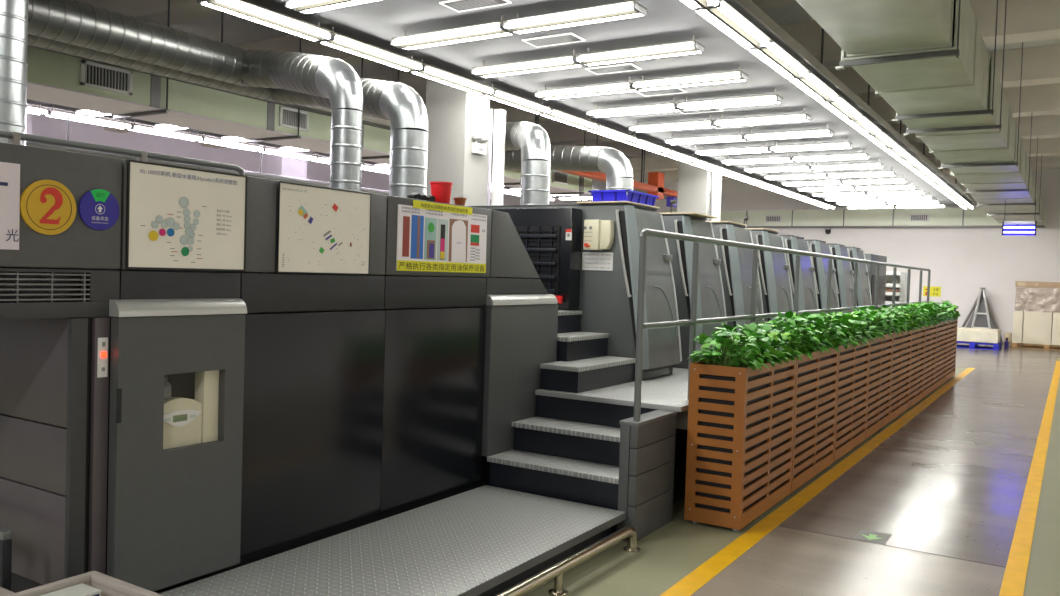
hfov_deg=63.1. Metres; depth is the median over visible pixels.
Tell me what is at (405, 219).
picture
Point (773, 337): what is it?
pothos plant
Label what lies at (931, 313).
pothos plant
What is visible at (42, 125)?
wall
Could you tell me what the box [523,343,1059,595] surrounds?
floor
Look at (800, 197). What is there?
tube light
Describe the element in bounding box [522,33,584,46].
ceiling vent
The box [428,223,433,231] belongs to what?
picture
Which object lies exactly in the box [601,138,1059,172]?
ceiling beam
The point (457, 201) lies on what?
pot
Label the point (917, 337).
planter box
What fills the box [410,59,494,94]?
tube light
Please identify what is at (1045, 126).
ceiling beam
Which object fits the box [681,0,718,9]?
tube light
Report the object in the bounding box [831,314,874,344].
pothos plant
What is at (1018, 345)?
wooden pallet
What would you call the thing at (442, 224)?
picture
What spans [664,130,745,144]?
tube light
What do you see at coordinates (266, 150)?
tube light
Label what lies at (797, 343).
pothos plant
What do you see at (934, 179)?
tube light
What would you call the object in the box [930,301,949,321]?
pothos plant
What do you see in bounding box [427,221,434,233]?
picture
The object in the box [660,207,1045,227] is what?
duct
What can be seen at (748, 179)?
tube light
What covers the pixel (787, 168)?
tube light
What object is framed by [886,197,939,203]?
tube light
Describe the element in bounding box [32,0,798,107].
ceiling beam
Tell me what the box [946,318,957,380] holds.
planter box
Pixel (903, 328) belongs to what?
pothos plant
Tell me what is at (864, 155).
tube light
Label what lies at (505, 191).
tube light
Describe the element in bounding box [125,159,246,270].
board
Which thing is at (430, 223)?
picture
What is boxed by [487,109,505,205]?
cable tray
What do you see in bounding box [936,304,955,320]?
pothos plant
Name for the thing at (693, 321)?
guard rail
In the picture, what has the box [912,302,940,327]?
pothos plant
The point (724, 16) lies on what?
tube light
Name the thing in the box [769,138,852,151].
tube light
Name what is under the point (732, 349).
pothos plant
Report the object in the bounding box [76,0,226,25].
ceiling beam
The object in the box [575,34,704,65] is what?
tube light
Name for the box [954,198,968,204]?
tube light
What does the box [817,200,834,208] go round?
tube light
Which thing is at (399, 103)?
duct
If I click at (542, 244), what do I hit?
grille
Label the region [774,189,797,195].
tube light
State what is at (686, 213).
board
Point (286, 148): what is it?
tube light
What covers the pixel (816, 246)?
unit
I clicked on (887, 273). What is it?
shelf
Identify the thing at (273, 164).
column
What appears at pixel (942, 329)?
planter box
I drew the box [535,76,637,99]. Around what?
tube light
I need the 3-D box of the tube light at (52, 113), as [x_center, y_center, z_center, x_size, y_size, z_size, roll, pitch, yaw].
[-6.379,-2.616,12.484,0.236,0.148,1.226,3,2,32]
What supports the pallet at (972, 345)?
on the floor
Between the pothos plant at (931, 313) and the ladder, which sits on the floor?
the ladder
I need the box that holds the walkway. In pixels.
[535,368,688,504]
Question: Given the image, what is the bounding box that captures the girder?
[535,114,677,207]
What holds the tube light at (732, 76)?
hanging from the ceiling panel at (374, 23)
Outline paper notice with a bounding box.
[0,162,19,249]
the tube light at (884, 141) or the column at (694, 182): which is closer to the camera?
the tube light at (884, 141)
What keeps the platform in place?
on the floor
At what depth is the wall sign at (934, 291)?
25.18 m
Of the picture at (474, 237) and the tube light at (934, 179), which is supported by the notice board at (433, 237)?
the picture at (474, 237)
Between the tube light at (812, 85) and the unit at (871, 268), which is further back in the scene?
the unit at (871, 268)
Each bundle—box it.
[407,193,434,201]
[1015,287,1059,311]
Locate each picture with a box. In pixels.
[402,216,409,256]
[411,215,423,258]
[417,217,419,257]
[424,217,436,259]
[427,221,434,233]
[427,240,434,258]
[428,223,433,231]
[429,243,433,257]
[437,219,448,260]
[440,224,444,259]
[440,238,444,251]
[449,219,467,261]
[451,220,465,261]
[471,224,479,232]
[471,234,478,242]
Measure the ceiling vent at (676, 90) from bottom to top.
0.012 m
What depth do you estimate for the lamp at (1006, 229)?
17.41 m
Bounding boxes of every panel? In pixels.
[27,11,677,201]
[242,0,976,207]
[662,214,726,368]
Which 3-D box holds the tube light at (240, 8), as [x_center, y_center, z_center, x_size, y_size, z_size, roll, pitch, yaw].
[-2.135,-2.324,7.057,0.236,0.148,1.226,3,2,32]
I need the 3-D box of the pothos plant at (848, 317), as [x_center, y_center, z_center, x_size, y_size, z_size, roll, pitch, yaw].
[2.900,0.307,8.181,0.555,0.354,0.654,3,2,32]
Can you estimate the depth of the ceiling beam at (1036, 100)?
15.55 m
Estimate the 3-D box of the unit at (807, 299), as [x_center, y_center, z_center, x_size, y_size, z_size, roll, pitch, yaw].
[2.732,0.237,12.098,2.555,2.185,1.242,3,2,32]
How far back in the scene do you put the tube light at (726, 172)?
16.50 m
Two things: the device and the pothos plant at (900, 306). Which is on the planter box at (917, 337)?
the pothos plant at (900, 306)
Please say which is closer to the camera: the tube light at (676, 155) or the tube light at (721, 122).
the tube light at (721, 122)
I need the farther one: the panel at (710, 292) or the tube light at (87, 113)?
the tube light at (87, 113)
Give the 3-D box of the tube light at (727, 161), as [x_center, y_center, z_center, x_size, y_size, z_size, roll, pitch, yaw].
[3.834,-2.360,14.594,1.191,0.148,0.236,3,2,32]
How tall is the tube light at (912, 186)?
0.148 m
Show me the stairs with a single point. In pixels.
(579, 451)
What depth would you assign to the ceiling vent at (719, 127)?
11.97 m
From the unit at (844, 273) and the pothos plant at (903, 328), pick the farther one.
the unit at (844, 273)
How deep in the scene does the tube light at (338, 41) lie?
8.03 m
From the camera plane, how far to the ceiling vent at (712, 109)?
10.92 m
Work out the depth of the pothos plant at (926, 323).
11.78 m
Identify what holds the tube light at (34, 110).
attached to the ceiling panel at (367, 120)
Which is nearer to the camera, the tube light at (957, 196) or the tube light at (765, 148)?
the tube light at (765, 148)
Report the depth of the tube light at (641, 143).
13.31 m
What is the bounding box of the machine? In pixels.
[491,208,581,309]
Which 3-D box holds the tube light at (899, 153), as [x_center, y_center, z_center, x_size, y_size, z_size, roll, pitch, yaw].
[5.614,-2.264,13.185,0.236,0.148,1.226,3,2,32]
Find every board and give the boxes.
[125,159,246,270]
[276,182,370,273]
[396,200,486,272]
[577,201,659,208]
[661,212,716,217]
[706,221,746,225]
[745,228,778,231]
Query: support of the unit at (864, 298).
on the floor
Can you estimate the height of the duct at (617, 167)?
1.222 m
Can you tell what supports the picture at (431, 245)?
on the notice board at (433, 237)
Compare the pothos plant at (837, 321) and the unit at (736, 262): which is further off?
the unit at (736, 262)
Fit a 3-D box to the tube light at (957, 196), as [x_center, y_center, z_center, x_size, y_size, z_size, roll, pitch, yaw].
[9.597,-2.326,19.504,0.236,0.148,1.226,3,2,32]
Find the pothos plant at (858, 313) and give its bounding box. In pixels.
[843,311,883,339]
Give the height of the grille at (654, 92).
0.007 m
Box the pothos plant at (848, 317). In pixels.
[819,312,865,348]
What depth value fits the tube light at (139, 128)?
13.48 m
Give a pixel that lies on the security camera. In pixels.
(827, 230)
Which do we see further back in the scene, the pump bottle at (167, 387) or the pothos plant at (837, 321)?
the pothos plant at (837, 321)
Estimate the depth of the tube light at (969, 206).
21.68 m
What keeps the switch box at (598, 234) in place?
attached to the unit at (608, 300)
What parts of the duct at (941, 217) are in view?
grille frame, grille frame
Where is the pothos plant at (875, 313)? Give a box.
[847,306,891,338]
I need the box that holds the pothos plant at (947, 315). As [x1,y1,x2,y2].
[933,304,952,322]
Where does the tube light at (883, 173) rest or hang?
hanging from the ceiling panel at (374, 23)
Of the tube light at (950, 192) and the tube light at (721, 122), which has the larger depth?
the tube light at (950, 192)
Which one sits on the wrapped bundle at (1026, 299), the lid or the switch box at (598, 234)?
the lid
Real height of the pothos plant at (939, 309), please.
0.338 m
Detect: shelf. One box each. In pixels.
[885,292,899,295]
[886,272,907,274]
[886,284,899,287]
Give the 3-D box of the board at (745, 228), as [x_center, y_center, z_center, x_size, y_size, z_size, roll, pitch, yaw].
[2.690,-0.815,10.366,0.440,0.012,0.580,3,2,32]
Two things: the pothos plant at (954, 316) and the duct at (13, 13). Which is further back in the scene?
the pothos plant at (954, 316)
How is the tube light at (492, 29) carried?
hanging from the ceiling panel at (374, 23)
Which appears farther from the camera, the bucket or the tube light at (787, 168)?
the tube light at (787, 168)
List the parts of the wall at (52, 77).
grille frame, hanger rail, hanger rod, hanger rail, grille frame, hanger rod, hanger rail, hanger rail, grille frame, hanger rail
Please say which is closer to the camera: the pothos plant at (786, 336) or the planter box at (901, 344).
the pothos plant at (786, 336)
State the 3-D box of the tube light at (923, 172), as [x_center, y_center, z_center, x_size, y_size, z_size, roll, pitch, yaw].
[6.942,-2.284,15.291,0.236,0.148,1.226,3,2,32]
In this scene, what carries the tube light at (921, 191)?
hanging from the ceiling panel at (374, 23)
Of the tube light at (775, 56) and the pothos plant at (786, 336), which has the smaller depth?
the pothos plant at (786, 336)
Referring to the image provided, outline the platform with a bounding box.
[159,485,625,595]
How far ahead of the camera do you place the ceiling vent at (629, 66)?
8.84 m
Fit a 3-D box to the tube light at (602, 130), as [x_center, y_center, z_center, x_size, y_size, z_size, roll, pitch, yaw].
[1.185,-2.376,12.323,0.236,0.148,1.226,3,2,32]
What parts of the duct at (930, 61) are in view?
hanger rail, hanger rail, hanger rail, hanger rod, hanger rail, hanger rod, hanger rail, hanger rod, hanger rail, hanger rail, hanger rod, hanger rod, hanger rod, hanger rod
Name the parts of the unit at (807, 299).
lid, corner trim, edge trim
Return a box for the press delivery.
[0,142,557,593]
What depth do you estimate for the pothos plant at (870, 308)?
9.61 m
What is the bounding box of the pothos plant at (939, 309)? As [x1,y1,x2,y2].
[926,303,945,322]
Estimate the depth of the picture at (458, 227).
5.44 m
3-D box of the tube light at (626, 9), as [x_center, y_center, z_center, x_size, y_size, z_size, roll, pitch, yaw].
[0.332,-2.240,6.790,1.191,0.148,0.236,3,2,32]
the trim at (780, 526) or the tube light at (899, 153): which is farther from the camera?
the tube light at (899, 153)
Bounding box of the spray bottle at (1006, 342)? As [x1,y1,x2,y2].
[1004,338,1008,347]
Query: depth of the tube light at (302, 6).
6.57 m
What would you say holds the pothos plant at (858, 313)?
on the planter box at (880, 352)
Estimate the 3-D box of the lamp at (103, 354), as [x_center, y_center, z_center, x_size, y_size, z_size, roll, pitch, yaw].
[-1.716,0.228,3.475,0.006,0.023,0.021,3,2,32]
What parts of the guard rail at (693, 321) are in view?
post, post, post, rail, rail, post, post, post, post, post, post, post, post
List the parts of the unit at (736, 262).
lid, corner trim, edge trim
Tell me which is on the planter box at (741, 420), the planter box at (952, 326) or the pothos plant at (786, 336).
the pothos plant at (786, 336)
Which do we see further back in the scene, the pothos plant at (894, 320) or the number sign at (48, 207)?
the pothos plant at (894, 320)
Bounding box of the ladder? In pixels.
[962,287,1003,344]
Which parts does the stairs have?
plate, panel, panel, panel, panel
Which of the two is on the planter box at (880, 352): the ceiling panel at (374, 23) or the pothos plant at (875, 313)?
the pothos plant at (875, 313)
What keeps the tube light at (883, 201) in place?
hanging from the ceiling panel at (374, 23)
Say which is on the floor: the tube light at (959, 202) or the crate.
the crate
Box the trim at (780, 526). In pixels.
[780,526,1005,567]
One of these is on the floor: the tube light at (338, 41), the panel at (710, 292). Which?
the panel at (710, 292)
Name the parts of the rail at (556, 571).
leg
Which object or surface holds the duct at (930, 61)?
hanging from the ceiling
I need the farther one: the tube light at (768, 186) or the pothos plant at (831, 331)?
the tube light at (768, 186)
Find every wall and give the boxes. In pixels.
[27,0,591,194]
[32,108,388,190]
[490,169,1059,347]
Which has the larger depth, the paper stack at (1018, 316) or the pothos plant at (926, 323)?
the paper stack at (1018, 316)
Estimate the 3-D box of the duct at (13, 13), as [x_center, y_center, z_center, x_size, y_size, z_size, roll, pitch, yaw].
[-3.457,-1.123,5.596,0.385,4.900,0.385,1,2,-13]
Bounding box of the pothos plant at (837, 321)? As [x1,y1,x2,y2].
[808,312,856,349]
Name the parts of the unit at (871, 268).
door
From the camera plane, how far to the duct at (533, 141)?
9.65 m
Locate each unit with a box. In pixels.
[469,203,681,380]
[712,223,763,331]
[749,229,793,323]
[781,235,818,316]
[807,240,839,313]
[825,243,856,313]
[846,247,871,309]
[865,254,886,308]
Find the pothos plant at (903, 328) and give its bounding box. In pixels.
[879,305,911,333]
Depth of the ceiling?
13.18 m
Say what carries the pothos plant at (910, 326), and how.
on the planter box at (901, 344)
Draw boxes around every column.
[26,105,31,133]
[259,146,306,178]
[426,78,489,205]
[677,161,721,220]
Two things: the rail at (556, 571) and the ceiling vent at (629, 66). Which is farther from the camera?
the ceiling vent at (629, 66)
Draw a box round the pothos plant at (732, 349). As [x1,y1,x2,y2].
[687,324,769,371]
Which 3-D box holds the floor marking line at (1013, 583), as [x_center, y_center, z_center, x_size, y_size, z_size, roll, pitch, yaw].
[4.972,1.506,8.406,0.105,0.004,25.500,3,2,32]
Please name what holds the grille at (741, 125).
attached to the ceiling vent at (719, 127)
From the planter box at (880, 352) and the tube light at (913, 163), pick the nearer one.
the planter box at (880, 352)
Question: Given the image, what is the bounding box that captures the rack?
[885,272,910,307]
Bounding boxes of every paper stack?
[957,327,1000,343]
[1012,310,1023,342]
[1022,311,1052,344]
[1051,312,1059,345]
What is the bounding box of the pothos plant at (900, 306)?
[898,305,926,328]
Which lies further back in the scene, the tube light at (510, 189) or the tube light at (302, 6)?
the tube light at (510, 189)
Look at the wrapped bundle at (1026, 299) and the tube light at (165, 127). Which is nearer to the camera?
the tube light at (165, 127)
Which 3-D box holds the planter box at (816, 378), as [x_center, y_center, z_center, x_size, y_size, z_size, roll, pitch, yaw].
[2.159,0.938,7.064,0.371,1.045,1.338,3,2,32]
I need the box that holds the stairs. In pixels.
[487,309,677,541]
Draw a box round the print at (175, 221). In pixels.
[151,197,199,250]
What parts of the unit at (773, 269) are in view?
lid, corner trim, edge trim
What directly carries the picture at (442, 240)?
on the notice board at (433, 237)
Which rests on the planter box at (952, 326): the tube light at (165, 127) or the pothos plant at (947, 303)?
the pothos plant at (947, 303)
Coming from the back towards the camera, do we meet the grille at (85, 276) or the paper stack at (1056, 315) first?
the paper stack at (1056, 315)
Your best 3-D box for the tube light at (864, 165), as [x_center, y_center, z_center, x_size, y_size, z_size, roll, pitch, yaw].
[5.494,-2.320,14.979,1.191,0.148,0.236,3,2,32]
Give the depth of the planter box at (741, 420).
5.57 m
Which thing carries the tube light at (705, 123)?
hanging from the ceiling panel at (374, 23)
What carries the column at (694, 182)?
on the floor
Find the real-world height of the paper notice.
0.315 m
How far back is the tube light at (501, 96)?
10.15 m
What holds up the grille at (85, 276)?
attached to the press delivery
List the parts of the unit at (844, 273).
corner trim, edge trim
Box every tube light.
[27,103,48,114]
[45,105,132,128]
[75,109,111,116]
[128,120,202,140]
[154,124,186,130]
[197,0,332,41]
[199,133,264,150]
[221,136,248,141]
[259,144,316,159]
[279,146,309,151]
[285,0,376,13]
[312,153,362,167]
[318,27,423,71]
[361,162,389,173]
[374,163,389,167]
[390,15,513,49]
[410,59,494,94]
[471,50,583,77]
[481,84,552,113]
[502,0,646,33]
[504,190,520,195]
[509,188,520,191]
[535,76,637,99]
[539,104,598,129]
[559,196,591,199]
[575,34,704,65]
[586,98,681,117]
[588,120,638,142]
[627,134,670,153]
[628,115,716,131]
[631,65,748,90]
[661,146,699,163]
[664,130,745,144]
[676,89,782,110]
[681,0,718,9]
[689,156,724,171]
[694,0,771,48]
[694,142,771,154]
[713,108,810,126]
[716,166,745,178]
[721,153,793,164]
[738,172,765,185]
[743,124,833,139]
[744,162,810,172]
[748,41,809,78]
[756,179,782,190]
[764,170,828,179]
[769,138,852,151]
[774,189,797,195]
[781,177,841,185]
[788,72,839,101]
[790,191,811,200]
[791,149,869,161]
[797,185,854,190]
[805,199,822,204]
[810,159,883,169]
[811,190,866,195]
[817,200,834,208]
[820,96,862,120]
[824,195,876,200]
[827,167,895,177]
[836,200,885,204]
[841,176,906,183]
[846,116,881,135]
[846,204,894,208]
[854,181,916,189]
[866,132,898,148]
[866,187,924,194]
[876,193,932,199]
[884,145,911,159]
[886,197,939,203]
[895,204,945,207]
[899,156,922,168]
[911,165,933,176]
[922,174,941,183]
[931,181,949,189]
[939,187,956,195]
[947,193,962,200]
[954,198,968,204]
[960,203,973,208]
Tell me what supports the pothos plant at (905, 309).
on the planter box at (917, 337)
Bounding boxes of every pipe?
[26,116,388,194]
[709,171,712,220]
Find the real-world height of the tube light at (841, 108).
0.148 m
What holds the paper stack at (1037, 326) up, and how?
on the wooden pallet at (1018, 345)
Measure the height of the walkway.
0.757 m
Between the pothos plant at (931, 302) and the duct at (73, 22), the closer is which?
the duct at (73, 22)
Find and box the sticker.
[853,529,890,543]
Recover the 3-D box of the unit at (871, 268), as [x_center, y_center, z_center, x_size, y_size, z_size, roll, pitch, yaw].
[5.502,0.227,16.453,2.200,2.120,1.500,3,2,32]
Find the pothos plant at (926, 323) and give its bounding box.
[897,304,929,326]
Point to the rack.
(901, 277)
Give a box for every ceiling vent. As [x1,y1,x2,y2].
[439,0,511,11]
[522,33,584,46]
[585,63,641,74]
[636,87,686,95]
[679,108,722,113]
[714,125,753,128]
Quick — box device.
[163,370,218,449]
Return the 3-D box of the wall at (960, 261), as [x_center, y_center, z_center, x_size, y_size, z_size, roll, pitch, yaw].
[8.476,-1.595,27.416,25.000,5.300,0.250,3,2,32]
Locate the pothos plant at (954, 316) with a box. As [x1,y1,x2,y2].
[938,303,957,320]
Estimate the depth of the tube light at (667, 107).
10.43 m
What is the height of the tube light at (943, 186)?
0.148 m
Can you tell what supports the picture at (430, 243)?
on the notice board at (433, 237)
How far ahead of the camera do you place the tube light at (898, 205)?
22.09 m
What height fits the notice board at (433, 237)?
0.416 m
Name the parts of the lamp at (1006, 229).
plate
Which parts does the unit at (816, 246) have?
corner trim, edge trim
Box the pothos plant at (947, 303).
[933,300,959,317]
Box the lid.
[1015,281,1059,287]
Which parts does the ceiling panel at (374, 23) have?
hanger rod, hanger rod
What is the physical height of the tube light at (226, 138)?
0.148 m
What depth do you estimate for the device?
3.85 m
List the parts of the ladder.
leg, leg, leg, leg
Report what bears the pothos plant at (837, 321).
in the planter box at (853, 364)
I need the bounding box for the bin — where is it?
[588,190,658,205]
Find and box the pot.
[453,197,466,205]
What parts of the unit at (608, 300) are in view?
lid, corner trim, kick plate, edge trim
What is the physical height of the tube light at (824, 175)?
0.148 m
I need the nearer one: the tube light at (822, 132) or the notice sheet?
the notice sheet
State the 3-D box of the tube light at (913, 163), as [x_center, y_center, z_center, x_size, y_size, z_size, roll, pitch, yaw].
[6.278,-2.274,14.238,0.236,0.148,1.226,3,2,32]
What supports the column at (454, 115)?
on the floor
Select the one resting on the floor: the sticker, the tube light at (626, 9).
the sticker
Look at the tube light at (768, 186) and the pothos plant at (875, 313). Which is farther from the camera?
the tube light at (768, 186)
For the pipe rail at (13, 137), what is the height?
0.054 m
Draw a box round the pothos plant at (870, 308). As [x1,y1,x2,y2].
[847,306,898,337]
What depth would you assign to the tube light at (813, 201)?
21.76 m
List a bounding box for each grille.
[0,272,89,302]
[497,226,560,295]
[588,65,637,73]
[639,89,682,95]
[716,125,749,127]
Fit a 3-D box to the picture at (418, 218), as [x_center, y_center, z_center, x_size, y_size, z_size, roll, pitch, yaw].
[-0.660,-0.360,5.105,0.002,0.243,0.022,3,2,32]
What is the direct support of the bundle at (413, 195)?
on the press delivery
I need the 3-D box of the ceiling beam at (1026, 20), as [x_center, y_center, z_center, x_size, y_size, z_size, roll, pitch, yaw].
[0.389,-3.775,14.405,25.000,0.480,0.450,3,2,32]
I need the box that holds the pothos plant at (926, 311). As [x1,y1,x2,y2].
[907,304,934,329]
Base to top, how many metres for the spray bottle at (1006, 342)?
0.280 m
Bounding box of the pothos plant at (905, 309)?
[891,306,924,330]
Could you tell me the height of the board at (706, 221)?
0.012 m
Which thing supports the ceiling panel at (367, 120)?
hanging from the ceiling
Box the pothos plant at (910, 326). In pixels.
[889,309,914,331]
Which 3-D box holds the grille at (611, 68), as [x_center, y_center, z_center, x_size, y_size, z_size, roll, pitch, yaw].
[0.858,-2.349,8.858,0.488,0.007,0.228,3,2,32]
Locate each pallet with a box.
[956,341,1001,349]
[1012,343,1059,349]
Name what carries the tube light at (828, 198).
hanging from the ceiling panel at (374, 23)
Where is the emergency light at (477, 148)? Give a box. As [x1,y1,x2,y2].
[472,133,487,154]
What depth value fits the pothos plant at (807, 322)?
7.01 m
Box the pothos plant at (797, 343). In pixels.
[756,319,821,360]
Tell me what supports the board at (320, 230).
attached to the press delivery
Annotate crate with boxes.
[7,571,162,595]
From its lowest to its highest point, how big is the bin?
0.092 m
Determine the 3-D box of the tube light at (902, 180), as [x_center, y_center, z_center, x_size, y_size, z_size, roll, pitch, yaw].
[6.784,-2.340,17.026,1.191,0.148,0.236,3,2,32]
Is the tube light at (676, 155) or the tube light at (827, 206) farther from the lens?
the tube light at (827, 206)
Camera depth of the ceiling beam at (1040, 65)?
13.09 m
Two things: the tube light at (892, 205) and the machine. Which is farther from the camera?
the tube light at (892, 205)
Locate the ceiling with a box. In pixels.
[166,0,1059,106]
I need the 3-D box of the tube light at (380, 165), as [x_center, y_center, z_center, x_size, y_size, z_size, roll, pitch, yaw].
[-2.518,-2.621,16.752,1.191,0.148,0.236,3,2,32]
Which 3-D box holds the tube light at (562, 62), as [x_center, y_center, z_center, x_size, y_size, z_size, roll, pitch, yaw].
[-0.037,-2.300,8.453,1.191,0.148,0.236,3,2,32]
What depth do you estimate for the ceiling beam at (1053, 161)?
23.57 m
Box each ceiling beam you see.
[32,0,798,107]
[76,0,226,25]
[104,0,1059,132]
[201,45,1059,147]
[307,83,1059,158]
[361,115,1059,170]
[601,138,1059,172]
[605,155,1059,181]
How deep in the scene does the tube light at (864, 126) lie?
11.05 m
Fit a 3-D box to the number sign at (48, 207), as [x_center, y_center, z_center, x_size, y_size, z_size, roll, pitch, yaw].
[-1.821,-0.343,3.265,0.014,0.208,0.208,3,2,32]
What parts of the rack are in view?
panel, post, panel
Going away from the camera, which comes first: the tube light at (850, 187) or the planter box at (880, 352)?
the planter box at (880, 352)
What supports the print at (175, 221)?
attached to the board at (178, 218)
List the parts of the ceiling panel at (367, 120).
hanger rod, hanger rod, hanger rod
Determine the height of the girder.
1.950 m
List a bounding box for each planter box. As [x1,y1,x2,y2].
[684,356,795,530]
[791,347,838,492]
[834,338,869,461]
[865,333,892,438]
[889,330,911,421]
[908,325,925,408]
[922,324,936,398]
[934,320,947,389]
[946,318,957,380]
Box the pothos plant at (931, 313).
[908,302,937,324]
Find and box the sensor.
[670,199,676,212]
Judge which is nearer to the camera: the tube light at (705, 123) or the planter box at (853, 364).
the planter box at (853, 364)
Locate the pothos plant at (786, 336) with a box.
[737,324,800,363]
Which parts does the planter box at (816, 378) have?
panel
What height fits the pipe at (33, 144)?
0.452 m
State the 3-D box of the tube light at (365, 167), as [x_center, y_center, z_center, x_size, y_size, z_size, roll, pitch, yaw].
[-3.059,-2.668,17.750,0.236,0.148,1.226,3,2,32]
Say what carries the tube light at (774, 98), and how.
hanging from the ceiling panel at (374, 23)
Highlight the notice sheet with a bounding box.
[582,252,612,270]
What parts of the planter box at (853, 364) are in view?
panel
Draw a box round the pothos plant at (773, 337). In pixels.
[712,322,787,367]
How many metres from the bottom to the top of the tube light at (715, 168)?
0.148 m
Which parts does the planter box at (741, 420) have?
panel, panel, panel, panel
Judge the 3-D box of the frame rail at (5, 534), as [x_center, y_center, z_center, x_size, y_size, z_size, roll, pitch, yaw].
[-2.393,1.156,3.592,0.825,0.530,0.035,3,2,32]
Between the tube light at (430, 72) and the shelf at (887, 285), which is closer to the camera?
the tube light at (430, 72)
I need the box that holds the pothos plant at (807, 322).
[760,311,832,353]
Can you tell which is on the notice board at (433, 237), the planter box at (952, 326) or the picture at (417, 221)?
the picture at (417, 221)
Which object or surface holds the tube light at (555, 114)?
attached to the ceiling panel at (374, 23)
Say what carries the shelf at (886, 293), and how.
attached to the rack
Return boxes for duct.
[0,0,28,145]
[28,0,362,191]
[28,34,427,197]
[491,145,632,193]
[492,121,550,204]
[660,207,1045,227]
[796,0,1043,222]
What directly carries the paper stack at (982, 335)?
on the pallet at (972, 345)
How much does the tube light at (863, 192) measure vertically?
0.148 m
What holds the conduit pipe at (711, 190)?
attached to the column at (694, 182)
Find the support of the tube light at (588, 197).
hanging from the ceiling panel at (367, 120)
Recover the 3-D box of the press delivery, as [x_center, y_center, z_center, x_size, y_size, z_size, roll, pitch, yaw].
[-1.996,0.381,5.157,2.365,2.012,4.590,3,2,32]
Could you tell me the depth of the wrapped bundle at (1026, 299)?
22.82 m
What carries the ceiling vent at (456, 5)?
attached to the ceiling panel at (374, 23)
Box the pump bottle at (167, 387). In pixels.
[164,376,170,399]
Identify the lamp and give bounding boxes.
[101,352,106,357]
[1002,200,1036,235]
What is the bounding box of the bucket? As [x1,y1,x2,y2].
[429,181,452,203]
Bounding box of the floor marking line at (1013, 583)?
[999,361,1059,595]
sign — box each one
[20,180,75,234]
[78,189,118,229]
[923,286,940,296]
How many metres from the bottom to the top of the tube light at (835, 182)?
0.148 m
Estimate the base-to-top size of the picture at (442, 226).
0.214 m
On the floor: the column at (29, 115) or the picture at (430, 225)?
the column at (29, 115)
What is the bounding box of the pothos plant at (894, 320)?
[870,308,902,333]
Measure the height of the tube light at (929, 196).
0.148 m
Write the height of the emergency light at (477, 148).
0.225 m
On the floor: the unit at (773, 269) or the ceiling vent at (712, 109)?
the unit at (773, 269)
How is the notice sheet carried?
attached to the unit at (608, 300)
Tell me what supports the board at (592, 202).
on the unit at (608, 300)
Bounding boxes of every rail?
[0,130,244,174]
[0,526,11,590]
[495,526,639,595]
[633,229,930,420]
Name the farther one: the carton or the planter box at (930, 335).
the planter box at (930, 335)
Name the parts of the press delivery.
panel, panel, panel, grille panel, fascia panel, corner post, indicator plate, door, band panel, fascia panel, gloss panel, band panel, fascia panel, gloss panel, band panel, fascia panel, slanted fascia panel, band panel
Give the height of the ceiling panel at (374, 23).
1.495 m
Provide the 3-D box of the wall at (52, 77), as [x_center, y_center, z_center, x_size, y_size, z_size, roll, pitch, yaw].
[-3.996,-3.113,11.177,1.040,1.885,18.700,3,2,32]
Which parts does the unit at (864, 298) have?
corner trim, edge trim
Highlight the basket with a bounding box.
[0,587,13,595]
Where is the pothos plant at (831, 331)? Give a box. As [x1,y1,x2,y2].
[793,314,846,353]
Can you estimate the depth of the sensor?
8.38 m
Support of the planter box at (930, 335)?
on the floor
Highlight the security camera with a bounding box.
[825,228,830,233]
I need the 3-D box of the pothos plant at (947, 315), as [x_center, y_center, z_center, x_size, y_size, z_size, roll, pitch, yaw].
[6.521,0.253,13.939,0.551,0.302,0.655,3,2,32]
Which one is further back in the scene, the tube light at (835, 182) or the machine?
the tube light at (835, 182)
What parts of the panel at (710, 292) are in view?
lid, corner trim, edge trim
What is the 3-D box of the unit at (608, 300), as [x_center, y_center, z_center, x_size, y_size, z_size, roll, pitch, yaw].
[0.162,0.277,8.021,2.555,2.185,1.242,3,2,32]
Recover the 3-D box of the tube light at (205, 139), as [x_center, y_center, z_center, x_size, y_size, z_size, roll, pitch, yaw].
[-5.051,-2.636,14.590,0.236,0.148,1.226,3,2,32]
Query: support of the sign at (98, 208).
attached to the press delivery
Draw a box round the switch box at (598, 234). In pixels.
[583,220,613,249]
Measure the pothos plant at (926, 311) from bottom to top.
0.366 m
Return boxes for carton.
[40,583,100,595]
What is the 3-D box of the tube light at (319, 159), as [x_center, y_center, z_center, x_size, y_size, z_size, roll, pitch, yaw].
[-3.723,-2.657,16.697,0.236,0.148,1.226,3,2,32]

